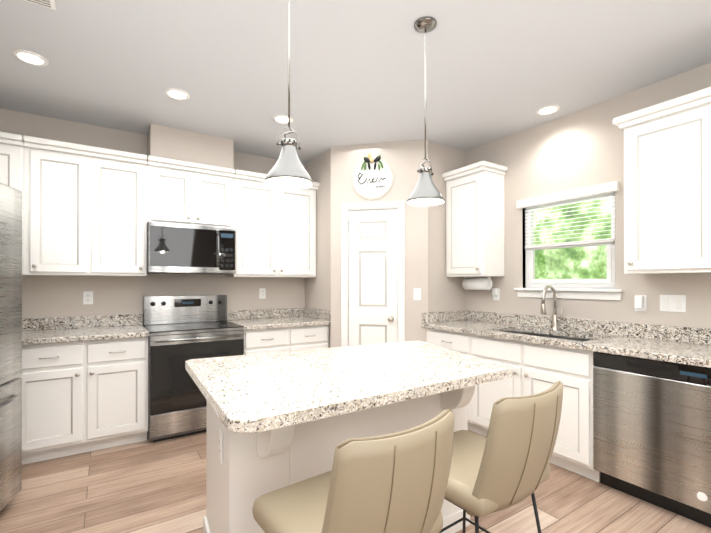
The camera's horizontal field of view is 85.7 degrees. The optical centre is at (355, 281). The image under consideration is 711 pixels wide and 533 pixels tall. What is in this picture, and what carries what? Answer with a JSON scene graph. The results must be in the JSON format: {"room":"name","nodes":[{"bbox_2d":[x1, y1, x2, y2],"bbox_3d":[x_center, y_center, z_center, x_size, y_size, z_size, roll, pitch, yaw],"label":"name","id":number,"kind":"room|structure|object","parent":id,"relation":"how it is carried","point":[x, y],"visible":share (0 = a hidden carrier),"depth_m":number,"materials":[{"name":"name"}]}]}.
{"room":"kitchen","nodes":[
{"label":"kitchen","id":0,"kind":"room"},
{"bbox_2d":[0,108,304,317],"bbox_3d":[-1.568,-0.037,4.004,4.974,2.718,0.120,0,0,-33],"label":"wall","id":1,"kind":"structure","parent":0,"point":[45,296],"depth_m":3.53,"materials":[{"name":"beige paint"}]},
{"bbox_2d":[0,131,23,274],"bbox_3d":[-3.009,-0.580,2.772,0.964,1.053,0.367,0,0,-33],"label":"upper cabinet","id":2,"kind":"object","parent":1,"relation":"attached to","point":[11,160],"visible":0.23,"depth_m":2.89,"materials":[{"name":"white wood"}]},
{"bbox_2d":[23,135,146,275],"bbox_3d":[-2.257,-0.579,3.262,0.828,1.053,0.367,0,0,-33],"label":"upper cabinet","id":3,"kind":"object","parent":1,"relation":"attached to","point":[85,210],"visible":1,"depth_m":3.12,"materials":[{"name":"white wood"}]},
{"bbox_2d":[83,291,92,303],"bbox_3d":[-2.372,0.144,3.402,0.072,0.115,0.008,0,0,-33],"label":"electrical outlet","id":4,"kind":"object","parent":1,"relation":"attached to","point":[87,297],"visible":1,"depth_m":3.40,"materials":[{"name":"white plastic"}]},
{"bbox_2d":[147,155,234,227],"bbox_3d":[-1.591,-0.815,3.697,0.758,0.579,0.367,0,0,-33],"label":"upper cabinet","id":5,"kind":"object","parent":1,"relation":"attached to","point":[184,192],"visible":0.9,"depth_m":3.56,"materials":[{"name":"white wood"}]},
{"bbox_2d":[147,221,235,274],"bbox_3d":[-1.570,-0.297,3.663,0.752,0.444,0.444,0,0,-33],"label":"microwave","id":6,"kind":"object","parent":5,"relation":"attached to","point":[173,248],"visible":1,"depth_m":3.49,"materials":[{"name":"silver metal"}]},
{"bbox_2d":[259,288,265,298],"bbox_3d":[-1.037,0.132,4.273,0.072,0.115,0.008,0,0,-33],"label":"electrical outlet","id":7,"kind":"object","parent":1,"relation":"attached to","point":[262,293],"visible":1,"depth_m":4.27,"materials":[{"name":"white plastic"}]},
{"bbox_2d":[226,169,318,277],"bbox_3d":[-0.871,-0.576,4.166,0.957,1.053,0.367,0,0,-33],"label":"upper cabinet","id":8,"kind":"object","parent":1,"relation":"attached to","point":[275,232],"visible":0.77,"depth_m":4.00,"materials":[{"name":"white wood"}]},
{"bbox_2d":[147,123,232,168],"bbox_3d":[-1.597,-1.216,3.723,0.725,0.363,0.325,0,0,-33],"label":"wall","id":9,"kind":"structure","parent":0,"point":[173,143],"depth_m":3.56,"materials":[{"name":"beige paint"}]},
{"bbox_2d":[305,149,330,347],"bbox_3d":[-0.363,-0.036,4.286,0.100,2.718,0.723,0,0,-33],"label":"wall","id":10,"kind":"structure","parent":0,"point":[318,286],"depth_m":4.19,"materials":[{"name":"beige paint"}]},
{"bbox_2d":[0,430,710,532],"bbox_3d":[0.475,1.343,0.865,4.974,0.060,7.603,0,0,-33],"label":"floor","id":11,"kind":"structure","parent":0,"point":[147,486],"depth_m":2.30,"materials":[{"name":"brown wood"}]},
{"bbox_2d":[0,183,21,510],"bbox_3d":[-2.186,0.383,1.778,0.755,1.865,0.915,0,0,-17],"label":"fridge","id":12,"kind":"object","parent":11,"relation":"on","point":[10,342],"visible":1,"depth_m":2.18,"materials":[{"name":"silver metal"}]},
{"bbox_2d":[17,337,147,464],"bbox_3d":[-2.196,0.883,3.129,0.846,0.872,0.650,0,0,-33],"label":"base cabinet","id":13,"kind":"object","parent":11,"relation":"on","point":[82,397],"visible":0.96,"depth_m":2.90,"materials":[{"name":"white wood"}]},
{"bbox_2d":[143,295,243,441],"bbox_3d":[-1.493,0.728,3.533,0.762,1.185,0.687,0,0,-33],"label":"range","id":14,"kind":"object","parent":11,"relation":"on","point":[181,329],"visible":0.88,"depth_m":3.26,"materials":[{"name":"silver metal"}]},
{"bbox_2d":[244,325,328,354],"bbox_3d":[-0.813,0.886,4.030,0.910,0.872,0.650,0,0,-33],"label":"base cabinet","id":15,"kind":"object","parent":11,"relation":"on","point":[260,341],"visible":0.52,"depth_m":3.77,"materials":[{"name":"white wood"}]},
{"bbox_2d":[227,308,330,329],"bbox_3d":[-0.812,0.377,4.034,0.918,0.142,0.647,0,0,-33],"label":"countertop","id":16,"kind":"structure","parent":15,"relation":"on","point":[254,319],"depth_m":4.12,"materials":[{"name":"stone"}]},
{"bbox_2d":[203,381,491,532],"bbox_3d":[-0.027,0.879,1.977,1.394,0.873,0.843,0,0,-33],"label":"kitchen island","id":17,"kind":"object","parent":11,"relation":"on","point":[253,467],"depth_m":1.56,"materials":[{"name":"white wood"}]},
{"bbox_2d":[219,429,222,463],"bbox_3d":[-0.543,0.660,1.539,0.008,0.115,0.072,0,0,-28],"label":"outlet","id":18,"kind":"object","parent":17,"relation":"attached to","point":[221,446],"visible":1,"depth_m":1.52,"materials":[{"name":"white plastic"}]},
{"bbox_2d":[185,341,511,440],"bbox_3d":[0.006,0.422,1.924,1.508,0.040,1.038,0,0,-33],"label":"island countertop","id":19,"kind":"structure","parent":17,"relation":"on","point":[249,394],"depth_m":1.59,"materials":[{"name":"white stone"}]},
{"bbox_2d":[252,409,453,532],"bbox_3d":[-0.006,0.829,1.102,0.462,0.971,0.509,0,0,-37],"label":"stool","id":20,"kind":"object","parent":11,"relation":"on","point":[396,482],"visible":1,"depth_m":0.90,"materials":[{"name":"beige leather"}]},
{"bbox_2d":[427,328,476,432],"bbox_3d":[1.069,0.885,3.689,0.650,0.872,0.568,0,0,-33],"label":"base cabinet","id":21,"kind":"object","parent":11,"relation":"on","point":[458,342],"visible":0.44,"depth_m":3.44,"materials":[{"name":"white wood"}]},
{"bbox_2d":[439,381,562,532],"bbox_3d":[0.448,0.830,1.408,0.484,0.971,0.523,0,0,-33],"label":"stool","id":22,"kind":"object","parent":11,"relation":"on","point":[504,464],"visible":0.96,"depth_m":1.19,"materials":[{"name":"beige leather"}]},
{"bbox_2d":[471,334,599,481],"bbox_3d":[1.496,0.883,3.038,0.647,0.872,0.986,0,0,-33],"label":"base cabinet","id":23,"kind":"object","parent":11,"relation":"on","point":[537,368],"visible":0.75,"depth_m":2.69,"materials":[{"name":"white wood"}]},
{"bbox_2d":[422,310,710,367],"bbox_3d":[1.769,0.472,2.620,0.647,0.340,3.126,0,0,-33],"label":"countertop","id":24,"kind":"structure","parent":23,"relation":"on","point":[682,345],"depth_m":2.83,"materials":[{"name":"stone"}]},
{"bbox_2d":[541,285,562,329],"bbox_3d":[1.619,0.217,3.168,0.221,0.374,0.092,0,0,-33],"label":"faucet","id":25,"kind":"object","parent":24,"relation":"on","point":[555,319],"visible":1,"depth_m":3.21,"materials":[{"name":"silver metal"}]},
{"bbox_2d":[593,352,710,527],"bbox_3d":[1.942,0.883,2.372,0.612,0.868,0.610,0,0,-33],"label":"dishwasher","id":26,"kind":"object","parent":11,"relation":"on","point":[651,431],"visible":0.9,"depth_m":2.19,"materials":[{"name":"silver metal"}]},
{"bbox_3d":[-2.944,0.882,2.641,0.936,0.872,0.650,0,0,-33],"label":"base cabinet","id":27,"kind":"object","parent":11,"relation":"on","visible":0},
{"bbox_2d":[22,314,148,344],"bbox_3d":[-2.588,0.374,2.876,1.786,0.142,0.647,0,0,-33],"label":"countertop","id":28,"kind":"structure","parent":27,"relation":"on","point":[48,330],"depth_m":3.18,"materials":[{"name":"stone"}]},
{"bbox_2d":[0,0,710,163],"bbox_3d":[0.475,-1.435,0.874,4.974,0.060,7.603,0,0,-33],"label":"ceiling","id":29,"kind":"structure","parent":0,"point":[496,70],"depth_m":2.46,"materials":[{"name":"grey paint"}]},
{"bbox_2d":[12,49,48,66],"bbox_3d":[-2.033,-1.396,2.401,0.175,0.010,0.175,0,0,-33],"label":"recessed light","id":30,"kind":"object","parent":29,"relation":"in","point":[30,57],"visible":1,"depth_m":2.39,"materials":[{"name":"white plastic"}]},
{"bbox_2d":[25,0,55,9],"bbox_3d":[-1.609,-1.396,1.805,0.300,0.012,0.200,0,0,-33],"label":"ceiling vent","id":31,"kind":"object","parent":29,"relation":"in","point":[49,4],"visible":1,"depth_m":1.92,"materials":[{"name":"white metal"}]},
{"bbox_2d":[164,88,189,99],"bbox_3d":[-1.329,-1.394,2.859,0.175,0.010,0.175,0,0,-33],"label":"recessed light","id":32,"kind":"object","parent":29,"relation":"in","point":[176,93],"visible":1,"depth_m":2.85,"materials":[{"name":"white plastic"}]},
{"bbox_2d":[273,115,292,123],"bbox_3d":[-0.623,-1.393,3.296,0.175,0.010,0.175,0,0,-33],"label":"recessed light","id":33,"kind":"object","parent":29,"relation":"in","point":[282,119],"visible":0.94,"depth_m":3.29,"materials":[{"name":"white"}]},
{"bbox_2d":[264,0,312,188],"bbox_3d":[-0.286,-0.912,1.651,0.205,0.980,0.205,0,0,-33],"label":"pendant light","id":34,"kind":"object","parent":29,"relation":"hanging from","point":[288,171],"visible":1,"depth_m":1.63,"materials":[{"name":"silver metal"}]},
{"bbox_2d":[406,16,444,205],"bbox_3d":[0.380,-0.916,2.085,0.205,0.970,0.205,0,0,-33],"label":"pendant light","id":35,"kind":"object","parent":29,"relation":"hanging from","point":[425,191],"visible":1,"depth_m":2.06,"materials":[{"name":"silver metal"}]},
{"bbox_2d":[536,105,559,114],"bbox_3d":[1.567,-1.393,3.123,0.175,0.010,0.175,0,0,-33],"label":"recessed light","id":36,"kind":"object","parent":29,"relation":"in","point":[548,110],"visible":1,"depth_m":3.11,"materials":[{"name":"white"}]},
{"bbox_2d":[331,139,427,347],"bbox_3d":[0.238,-0.037,3.913,0.991,2.718,0.100,0,0,12],"label":"wall","id":37,"kind":"structure","parent":0,"point":[403,159],"depth_m":3.82,"materials":[{"name":"beige paint"}]},
{"bbox_2d":[348,209,396,345],"bbox_3d":[0.166,0.293,3.873,0.508,2.040,0.100,0,0,12],"label":"pantry door","id":38,"kind":"structure","parent":37,"relation":"in","point":[372,304],"depth_m":3.89,"materials":[{"name":"white wood"}]},
{"bbox_2d":[341,201,404,346],"bbox_3d":[0.181,0.260,3.915,0.647,2.124,0.118,0,0,12],"label":"door frame","id":39,"kind":"structure","parent":37,"relation":"attached to","point":[399,206],"depth_m":3.87,"materials":[{"name":"white wood"}]},
{"bbox_2d":[352,153,393,199],"bbox_3d":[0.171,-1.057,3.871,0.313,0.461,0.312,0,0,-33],"label":"family sign","id":40,"kind":"object","parent":37,"relation":"attached to","point":[373,177],"visible":0.98,"depth_m":3.86,"materials":[{"name":"white wood"}]},
{"bbox_2d":[414,288,420,299],"bbox_3d":[0.608,0.124,3.778,0.072,0.115,0.008,0,0,12],"label":"light switch","id":41,"kind":"object","parent":37,"relation":"attached to","point":[417,293],"visible":1,"depth_m":3.77,"materials":[{"name":"white plastic"}]},
{"bbox_2d":[428,141,465,311],"bbox_3d":[0.898,-0.037,3.984,0.624,2.718,0.100,0,0,-33],"label":"wall","id":42,"kind":"structure","parent":0,"point":[445,293],"depth_m":3.91,"materials":[{"name":"beige paint"}]},
{"bbox_2d":[466,63,710,328],"bbox_3d":[2.508,-0.042,2.195,0.120,2.718,7.363,0,0,-33],"label":"wall","id":43,"kind":"structure","parent":0,"point":[582,148],"depth_m":3.09,"materials":[{"name":"beige paint"}]},
{"bbox_2d":[442,160,507,276],"bbox_3d":[1.173,-0.577,3.793,0.367,1.053,0.515,0,0,-33],"label":"upper cabinet","id":44,"kind":"object","parent":43,"relation":"attached to","point":[474,219],"visible":1,"depth_m":3.67,"materials":[{"name":"white wood"}]},
{"bbox_2d":[462,276,491,289],"bbox_3d":[1.216,0.016,3.839,0.116,0.131,0.304,0,0,-33],"label":"paper towel holder","id":45,"kind":"object","parent":44,"relation":"attached to","point":[476,283],"visible":1,"depth_m":3.78,"materials":[{"name":"white paper"}]},
{"bbox_2d":[492,288,499,299],"bbox_3d":[1.376,0.124,3.780,0.044,0.116,0.072,0,0,-33],"label":"electrical outlet","id":46,"kind":"object","parent":43,"relation":"attached to","point":[496,293],"visible":0.98,"depth_m":3.77,"materials":[{"name":"white plastic"}]},
{"bbox_2d":[514,181,623,300],"bbox_3d":[1.791,-0.304,3.254,0.165,0.893,0.890,0,0,-33],"label":"window","id":47,"kind":"structure","parent":43,"relation":"in","point":[597,289],"depth_m":3.21,"materials":[{"name":"white plastic"}]},
{"bbox_2d":[634,295,646,311],"bbox_3d":[2.040,0.156,2.756,0.050,0.115,0.072,0,0,-33],"label":"electrical outlet","id":48,"kind":"object","parent":43,"relation":"attached to","point":[640,302],"visible":1,"depth_m":2.74,"materials":[{"name":"white plastic"}]},
{"bbox_2d":[613,87,710,273],"bbox_3d":[2.036,-0.581,2.470,0.367,1.053,0.537,0,0,-33],"label":"upper cabinet","id":49,"kind":"object","parent":43,"relation":"attached to","point":[667,187],"visible":1,"depth_m":2.38,"materials":[{"name":"white wood"}]},
{"bbox_2d":[660,295,685,311],"bbox_3d":[2.158,0.148,2.611,0.010,0.115,0.144,0,0,-33],"label":"light switch","id":50,"kind":"object","parent":43,"relation":"attached to","point":[672,303],"visible":1,"depth_m":2.61,"materials":[{"name":"white plastic"}]},
{"label":"outside","id":51,"kind":"structure","parent":0,"visible":0},
{"bbox_2d":[534,197,610,278],"bbox_3d":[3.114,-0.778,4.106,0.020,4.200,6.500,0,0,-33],"label":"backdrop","id":52,"kind":"structure","parent":51,"point":[553,273],"depth_m":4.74,"materials":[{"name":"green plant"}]}
]}

